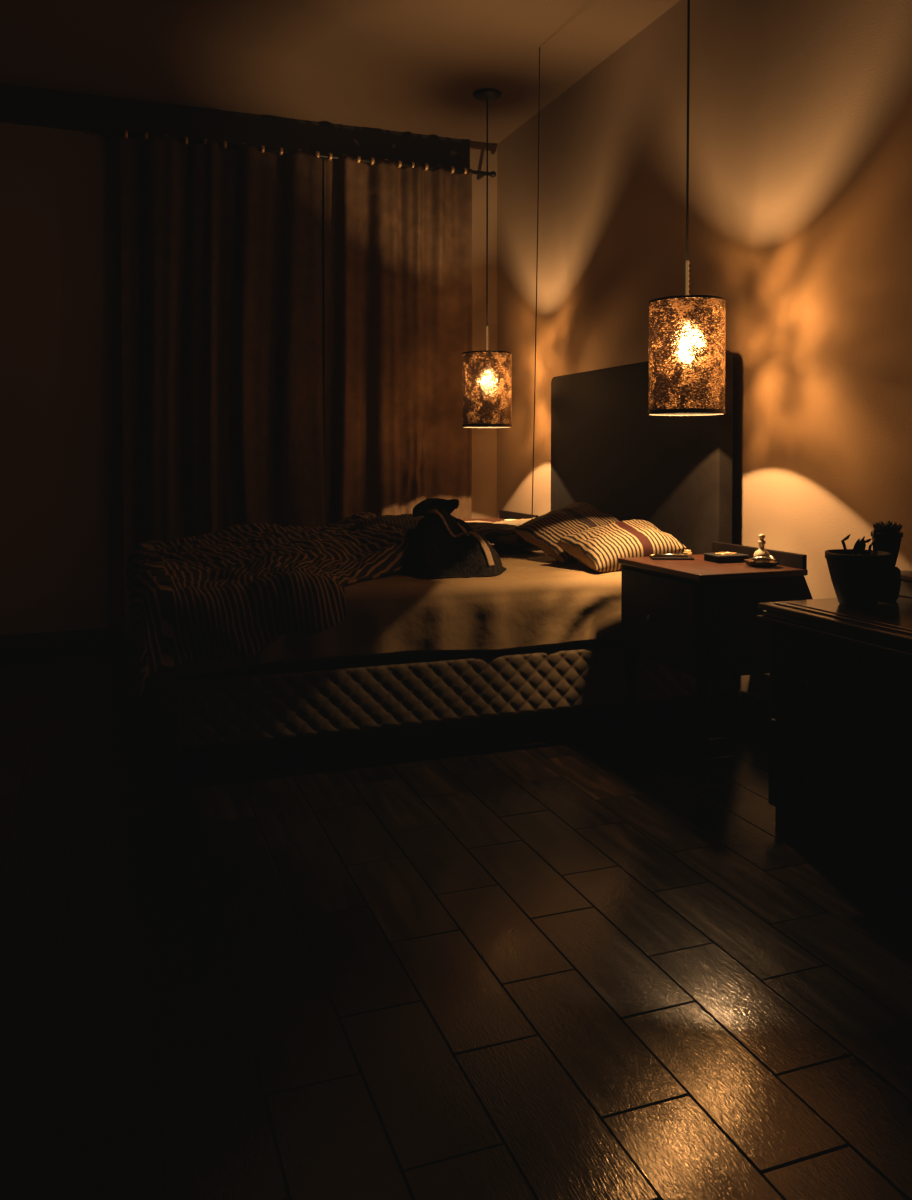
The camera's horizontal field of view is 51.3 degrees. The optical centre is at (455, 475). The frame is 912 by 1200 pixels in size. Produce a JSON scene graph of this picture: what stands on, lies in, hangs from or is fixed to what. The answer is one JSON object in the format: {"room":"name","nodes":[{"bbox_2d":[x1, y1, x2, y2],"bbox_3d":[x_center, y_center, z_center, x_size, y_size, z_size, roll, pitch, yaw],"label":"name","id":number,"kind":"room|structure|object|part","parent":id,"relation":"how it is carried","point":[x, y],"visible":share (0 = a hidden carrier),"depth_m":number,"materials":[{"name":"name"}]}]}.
{"room":"bedroom","nodes":[
{"label":"bedroom","id":0,"kind":"room"},
{"bbox_2d":[0,122,496,634],"bbox_3d":[-1.541,-0.527,4.973,3.750,2.770,0.120,-1,1,-20],"label":"wall","id":1,"kind":"structure","parent":0,"point":[61,488],"depth_m":4.76,"materials":[{"name":"paint"}]},
{"bbox_2d":[0,627,133,650],"bbox_3d":[-1.524,0.820,4.941,3.736,0.080,0.014,-1,1,-20],"label":"baseboard","id":2,"kind":"structure","parent":1,"relation":"attached to","point":[24,641],"depth_m":4.77,"materials":[{"name":"brown wood"}]},
{"bbox_2d":[0,83,469,168],"bbox_3d":[-1.600,-1.817,4.848,3.575,0.185,0.016,-1,1,-20],"label":"trim","id":3,"kind":"structure","parent":1,"relation":"attached to","point":[21,105],"depth_m":4.97,"materials":[{"name":"black wood"}]},
{"bbox_2d":[83,126,495,179],"bbox_3d":[-0.815,-1.710,5.087,2.198,0.036,0.114,-1,1,-20],"label":"curtain rod","id":4,"kind":"object","parent":1,"relation":"attached to","point":[86,129],"visible":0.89,"depth_m":4.97,"materials":[{"name":"black metal"}]},
{"bbox_2d":[119,130,324,639],"bbox_3d":[-1.192,-0.448,4.933,1.028,2.556,0.119,0,1,-19],"label":"curtain","id":5,"kind":"object","parent":4,"relation":"hanging from","point":[221,247],"visible":0.8,"depth_m":4.91,"materials":[{"name":"fabric"}]},
{"bbox_2d":[324,153,472,524],"bbox_3d":[-0.313,-0.453,5.265,0.836,2.550,0.148,-1,1,-20],"label":"curtain","id":6,"kind":"object","parent":4,"relation":"hanging from","point":[398,305],"visible":0.73,"depth_m":5.23,"materials":[{"name":"fabric"}]},
{"bbox_2d":[322,187,323,410],"bbox_3d":[-0.714,-0.753,5.232,1.685,1.630,0.085,-1,1,-20],"label":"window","id":7,"kind":"structure","parent":1,"relation":"in","point":[322,187],"depth_m":5.19,"materials":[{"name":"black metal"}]},
{"bbox_2d":[0,0,679,143],"bbox_3d":[-0.324,-1.880,1.631,3.990,0.100,7.170,-1,1,-20],"label":"ceiling","id":8,"kind":"structure","parent":0,"point":[408,66],"depth_m":4.24,"materials":[{"name":"paint"}]},
{"bbox_2d":[462,88,511,427],"bbox_3d":[0.156,-1.073,4.764,0.249,1.665,0.249,0,1,18],"label":"pendant lamp","id":9,"kind":"object","parent":8,"relation":"hanging from","point":[477,369],"visible":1,"depth_m":4.68,"materials":[{"name":"black metal"}]},
{"bbox_3d":[0.156,-1.309,4.758,0.008,1.144,0.008,0,1,18],"label":"cord","id":10,"kind":"part","parent":9,"relation":"part of","materials":[{"name":"black metal"}]},
{"bbox_3d":[0.157,-0.674,4.775,0.012,0.147,0.012,1,2,40],"label":"chain stem","id":11,"kind":"part","parent":9,"relation":"part of","materials":[{"name":"gold metal"}]},
{"bbox_3d":[0.156,-0.429,4.779,0.246,0.361,0.246,0,1,18],"label":"lamp shade","id":12,"kind":"part","parent":9,"relation":"part of","materials":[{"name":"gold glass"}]},
{"bbox_2d":[531,47,539,518],"bbox_3d":[0.356,-0.837,4.246,0.006,2.115,0.047,-1,2,-41],"label":"cord","id":13,"kind":"object","parent":8,"relation":"hanging from","point":[539,47],"visible":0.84,"depth_m":4.24,"materials":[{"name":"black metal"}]},
{"bbox_2d":[648,0,725,415],"bbox_3d":[0.761,-1.033,3.120,0.249,1.665,0.249,-1,1,-20],"label":"pendant lamp","id":14,"kind":"object","parent":8,"relation":"hanging from","point":[669,394],"visible":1,"depth_m":3.04,"materials":[{"name":"black metal"}]},
{"bbox_2d":[677,301,694,326],"bbox_3d":[0.761,-0.536,3.132,0.064,0.092,0.064,-1,1,-20],"label":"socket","id":15,"kind":"object","parent":14,"relation":"attached to","point":[685,309],"depth_m":3.11,"materials":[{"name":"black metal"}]},
{"bbox_3d":[0.761,-0.389,3.136,0.246,0.361,0.246,-1,1,-20],"label":"lamp shade","id":16,"kind":"part","parent":14,"relation":"part of","materials":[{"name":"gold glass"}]},
{"bbox_3d":[0.763,-0.634,3.130,0.012,0.147,0.012,0,1,2],"label":"chain stem","id":17,"kind":"part","parent":14,"relation":"part of","materials":[{"name":"gold metal"}]},
{"bbox_3d":[0.761,-1.268,3.114,0.008,1.144,0.008,-1,1,-20],"label":"cord","id":18,"kind":"part","parent":14,"relation":"part of","materials":[{"name":"black metal"}]},
{"bbox_2d":[0,643,911,1199],"bbox_3d":[-0.324,0.969,1.700,3.990,0.060,7.170,-1,1,-20],"label":"floor","id":19,"kind":"structure","parent":0,"point":[529,956],"depth_m":1.83,"materials":[{"name":"brown wood"}]},
{"bbox_2d":[159,350,732,774],"bbox_3d":[-0.144,0.219,3.677,1.906,1.342,1.350,-1,1,-20],"label":"bed","id":20,"kind":"object","parent":19,"relation":"on","point":[674,474],"visible":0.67,"depth_m":3.20,"materials":[{"name":"fabric"}]},
{"bbox_3d":[-0.750,0.848,2.900,0.060,0.122,0.060,-1,1,-20],"label":"leg","id":21,"kind":"part","parent":20,"relation":"part of","materials":[{"name":"brown wood"}]},
{"bbox_2d":[175,546,620,677],"bbox_3d":[-0.177,0.442,3.664,1.831,0.235,1.350,-1,1,-20],"label":"sheet","id":22,"kind":"object","parent":20,"relation":"on","point":[539,600],"visible":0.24,"depth_m":3.05,"materials":[{"name":"fabric"}]},
{"bbox_2d":[126,512,408,702],"bbox_3d":[-0.609,0.393,3.478,1.123,0.430,1.491,-1,1,-20],"label":"striped duvet","id":23,"kind":"object","parent":22,"relation":"on","point":[226,594],"visible":1,"depth_m":2.83,"materials":[{"name":"brown fabric"}]},
{"bbox_2d":[350,514,423,531],"bbox_3d":[-0.196,0.245,3.899,0.400,0.167,0.339,-1,2,-40],"label":"pillow","id":24,"kind":"object","parent":22,"relation":"on","point":[405,522],"visible":0.2,"depth_m":3.83,"materials":[{"name":"black fabric"}]},
{"bbox_2d":[394,498,505,577],"bbox_3d":[-0.043,0.210,3.401,0.437,0.247,0.507,-1,1,-20],"label":"bag","id":25,"kind":"object","parent":22,"relation":"on","point":[441,544],"visible":0.94,"depth_m":3.25,"materials":[{"name":"black fabric"}]},
{"bbox_2d":[468,522,533,549],"bbox_3d":[0.151,0.256,4.027,0.359,0.120,0.300,0,1,-10],"label":"pillow","id":26,"kind":"object","parent":22,"relation":"on","point":[503,536],"visible":0.4,"depth_m":3.90,"materials":[{"name":"black fabric"}]},
{"bbox_2d":[494,517,535,525],"bbox_3d":[0.314,0.257,4.311,0.419,0.118,0.340,-1,2,-28],"label":"pillow","id":27,"kind":"object","parent":22,"relation":"on","point":[517,522],"visible":0.09,"depth_m":4.27,"materials":[{"name":"white fabric"}]},
{"bbox_2d":[513,502,619,563],"bbox_3d":[0.461,0.223,3.735,0.396,0.220,0.270,-1,2,-36],"label":"pillow","id":28,"kind":"object","parent":22,"relation":"on","point":[545,531],"visible":0.73,"depth_m":3.68,"materials":[{"name":"beige fabric"}]},
{"bbox_2d":[557,519,685,572],"bbox_3d":[0.601,0.255,3.457,0.392,0.176,0.250,-1,2,-24],"label":"pillow","id":29,"kind":"object","parent":22,"relation":"on","point":[599,548],"visible":0.91,"depth_m":3.38,"materials":[{"name":"beige fabric"}]},
{"bbox_3d":[-0.178,0.469,3.682,1.790,0.207,1.230,-1,1,-20],"label":"mattress","id":30,"kind":"part","parent":20,"relation":"part of","materials":[{"name":"beige fabric"}]},
{"bbox_3d":[0.720,0.151,3.994,0.063,1.222,1.350,-1,1,-20],"label":"headboard","id":31,"kind":"part","parent":20,"relation":"part of","materials":[{"name":"leather"}]},
{"bbox_3d":[0.756,0.835,3.454,0.060,0.122,0.060,-1,1,-20],"label":"leg","id":32,"kind":"part","parent":20,"relation":"part of","materials":[{"name":"brown wood"}]},
{"bbox_2d":[461,510,537,521],"bbox_3d":[0.192,0.527,4.845,0.537,0.669,0.473,-1,1,-20],"label":"nightstand","id":33,"kind":"object","parent":19,"relation":"on","point":[503,514],"visible":0.09,"depth_m":4.92,"materials":[{"name":"brown wood"}]},
{"bbox_3d":[0.318,0.214,4.884,0.015,0.045,0.465,-1,1,-20],"label":"rail","id":34,"kind":"part","parent":33,"relation":"part of","materials":[{"name":"brown wood"}]},
{"bbox_2d":[618,541,812,785],"bbox_3d":[0.851,0.571,3.055,0.537,0.669,0.473,-1,1,-20],"label":"nightstand","id":35,"kind":"object","parent":19,"relation":"on","point":[697,617],"visible":0.81,"depth_m":2.84,"materials":[{"name":"brown wood"}]},
{"bbox_3d":[0.587,0.743,3.178,0.048,0.320,0.048,-1,1,-20],"label":"leg","id":36,"kind":"part","parent":35,"relation":"part of","materials":[{"name":"brown wood"}]},
{"bbox_3d":[0.612,0.448,2.964,0.028,0.028,0.028,-1,1,-20],"label":"knob","id":37,"kind":"part","parent":35,"relation":"part of","materials":[{"name":"black metal"}]},
{"bbox_3d":[0.631,0.443,2.971,0.016,0.260,0.425,-1,1,-20],"label":"drawer","id":38,"kind":"part","parent":35,"relation":"part of","materials":[{"name":"brown wood"}]},
{"bbox_2d":[649,555,693,559],"bbox_3d":[0.718,0.274,3.164,0.136,0.007,0.085,0,1,4],"label":"notebook","id":39,"kind":"object","parent":35,"relation":"on","point":[651,557],"visible":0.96,"depth_m":3.12,"materials":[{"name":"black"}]},
{"bbox_2d":[650,553,687,556],"bbox_3d":[0.708,0.265,3.160,0.126,0.012,0.010,0,1,0],"label":"pen","id":40,"kind":"object","parent":39,"relation":"on","point":[676,554],"visible":1,"depth_m":3.16,"materials":[{"name":"silver metal"}]},
{"bbox_2d":[683,550,691,556],"bbox_3d":[0.782,0.265,3.210,0.028,0.024,0.028,-1,1,-20],"label":"jar","id":41,"kind":"object","parent":35,"relation":"on","point":[689,552],"visible":0.7,"depth_m":3.20,"materials":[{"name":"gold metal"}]},
{"bbox_3d":[0.727,0.752,2.798,0.048,0.320,0.048,-1,1,-20],"label":"leg","id":42,"kind":"part","parent":35,"relation":"part of","materials":[{"name":"brown wood"}]},
{"bbox_3d":[0.902,0.740,3.294,0.048,0.320,0.048,-1,1,-20],"label":"leg","id":43,"kind":"part","parent":35,"relation":"part of","materials":[{"name":"brown wood"}]},
{"bbox_2d":[703,552,748,562],"bbox_3d":[0.876,0.266,3.084,0.114,0.027,0.094,0,1,-16],"label":"trinket box","id":44,"kind":"object","parent":35,"relation":"on","point":[720,557],"visible":0.97,"depth_m":3.05,"materials":[{"name":"brown wood"}]},
{"bbox_3d":[0.876,0.259,3.084,0.114,0.005,0.094,0,1,-16],"label":"lid","id":45,"kind":"part","parent":44,"relation":"part of","materials":[{"name":"black metal"}]},
{"bbox_3d":[0.977,0.258,3.094,0.015,0.045,0.465,-1,1,-20],"label":"rail","id":46,"kind":"part","parent":35,"relation":"part of","materials":[{"name":"brown wood"}]},
{"bbox_2d":[743,559,779,567],"bbox_3d":[0.946,0.273,2.939,0.110,0.020,0.110,-1,1,-20],"label":"glass dish","id":47,"kind":"object","parent":35,"relation":"on","point":[748,562],"visible":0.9,"depth_m":2.90,"materials":[{"name":"glass"}]},
{"bbox_2d":[754,534,769,561],"bbox_3d":[0.946,0.226,2.938,0.048,0.089,0.048,-1,1,-20],"label":"glass decanter","id":48,"kind":"object","parent":47,"relation":"on","point":[761,552],"visible":0.93,"depth_m":2.93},
{"bbox_2d":[750,555,774,560],"bbox_3d":[0.950,0.256,2.942,0.076,0.014,0.073,0,1,6],"label":"necklace","id":49,"kind":"object","parent":47,"relation":"in","point":[771,558],"visible":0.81,"depth_m":2.92,"materials":[{"name":"metal"}]},
{"bbox_2d":[757,596,911,898],"bbox_3d":[1.224,0.635,2.079,0.529,0.588,1.127,-1,1,-20],"label":"dresser","id":50,"kind":"object","parent":19,"relation":"on","point":[840,676],"visible":0.94,"depth_m":2.24,"materials":[{"name":"brown wood"}]},
{"bbox_3d":[0.867,0.744,2.321,0.026,0.024,0.023,-1,1,-20],"label":"knob","id":51,"kind":"part","parent":50,"relation":"part of","materials":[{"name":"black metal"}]},
{"bbox_3d":[0.867,0.509,2.315,0.026,0.024,0.023,-1,1,-20],"label":"knob","id":52,"kind":"part","parent":50,"relation":"part of","materials":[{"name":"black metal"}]},
{"bbox_3d":[0.887,0.746,2.329,0.020,0.215,0.335,-1,1,-20],"label":"drawer","id":53,"kind":"part","parent":50,"relation":"part of","materials":[{"name":"brown wood"}]},
{"bbox_3d":[0.887,0.511,2.323,0.020,0.215,0.335,-1,1,-20],"label":"drawer","id":54,"kind":"part","parent":50,"relation":"part of","materials":[{"name":"brown wood"}]},
{"bbox_3d":[1.241,0.345,2.077,0.473,0.008,1.065,-1,1,-20],"label":"raised panel","id":55,"kind":"part","parent":50,"relation":"part of","materials":[{"name":"black wood"}]},
{"bbox_2d":[825,529,892,607],"bbox_3d":[1.029,0.235,2.431,0.160,0.195,0.160,-1,1,-20],"label":"potted succulent","id":56,"kind":"object","parent":50,"relation":"on","point":[858,575],"visible":1,"depth_m":2.38,"materials":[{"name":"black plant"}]},
{"bbox_3d":[0.992,0.189,2.429,0.014,0.048,0.010,-1,1,-20],"label":"stem","id":57,"kind":"part","parent":56,"relation":"part of","materials":[{"name":"green plant"}]},
{"bbox_3d":[1.063,0.187,2.430,0.022,0.050,0.007,0,1,1],"label":"stem","id":58,"kind":"part","parent":56,"relation":"part of","materials":[{"name":"green plant"}]},
{"bbox_3d":[1.076,0.177,2.439,0.012,0.070,0.009,0,1,2],"label":"stem","id":59,"kind":"part","parent":56,"relation":"part of","materials":[{"name":"green plant"}]},
{"bbox_2d":[879,566,900,601],"bbox_3d":[1.133,0.285,2.502,0.072,0.090,0.072,-1,1,-20],"label":"stone planter","id":60,"kind":"object","parent":50,"relation":"on","point":[890,592],"visible":0.49,"depth_m":2.47,"materials":[{"name":"black stone"}]},
{"bbox_2d":[871,521,902,566],"bbox_3d":[1.133,0.179,2.500,0.078,0.122,0.078,-1,1,-20],"label":"potted houseleek","id":61,"kind":"object","parent":60,"relation":"on","point":[889,538],"visible":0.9,"depth_m":2.47,"materials":[{"name":"plant"}]},
{"bbox_3d":[1.008,0.754,1.998,0.020,0.215,0.335,-1,1,-20],"label":"drawer","id":62,"kind":"part","parent":50,"relation":"part of","materials":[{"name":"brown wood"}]},
{"bbox_3d":[1.008,0.519,1.993,0.020,0.215,0.335,-1,1,-20],"label":"drawer","id":63,"kind":"part","parent":50,"relation":"part of","materials":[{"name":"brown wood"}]},
{"bbox_2d":[899,570,911,597],"bbox_3d":[1.280,0.301,2.525,0.104,0.058,0.304,-1,1,-20],"label":"box","id":64,"kind":"object","parent":50,"relation":"on","point":[906,575],"visible":0.45,"depth_m":2.56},
{"bbox_3d":[1.280,0.278,2.524,0.104,0.012,0.304,-1,1,-20],"label":"lid","id":65,"kind":"part","parent":64,"relation":"part of","materials":[{"name":"brown"}]},
{"bbox_2d":[497,0,911,699],"bbox_3d":[1.492,-0.462,2.334,0.120,2.770,7.170,-1,1,-20],"label":"wall","id":66,"kind":"structure","parent":0,"point":[800,111],"depth_m":3.34,"materials":[{"name":"paint"}]},
{"bbox_2d":[680,686,768,735],"bbox_3d":[1.450,0.864,2.287,0.014,0.120,7.050,-1,1,-20],"label":"baseboard","id":67,"kind":"structure","parent":66,"relation":"attached to","point":[747,709],"depth_m":3.40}
]}

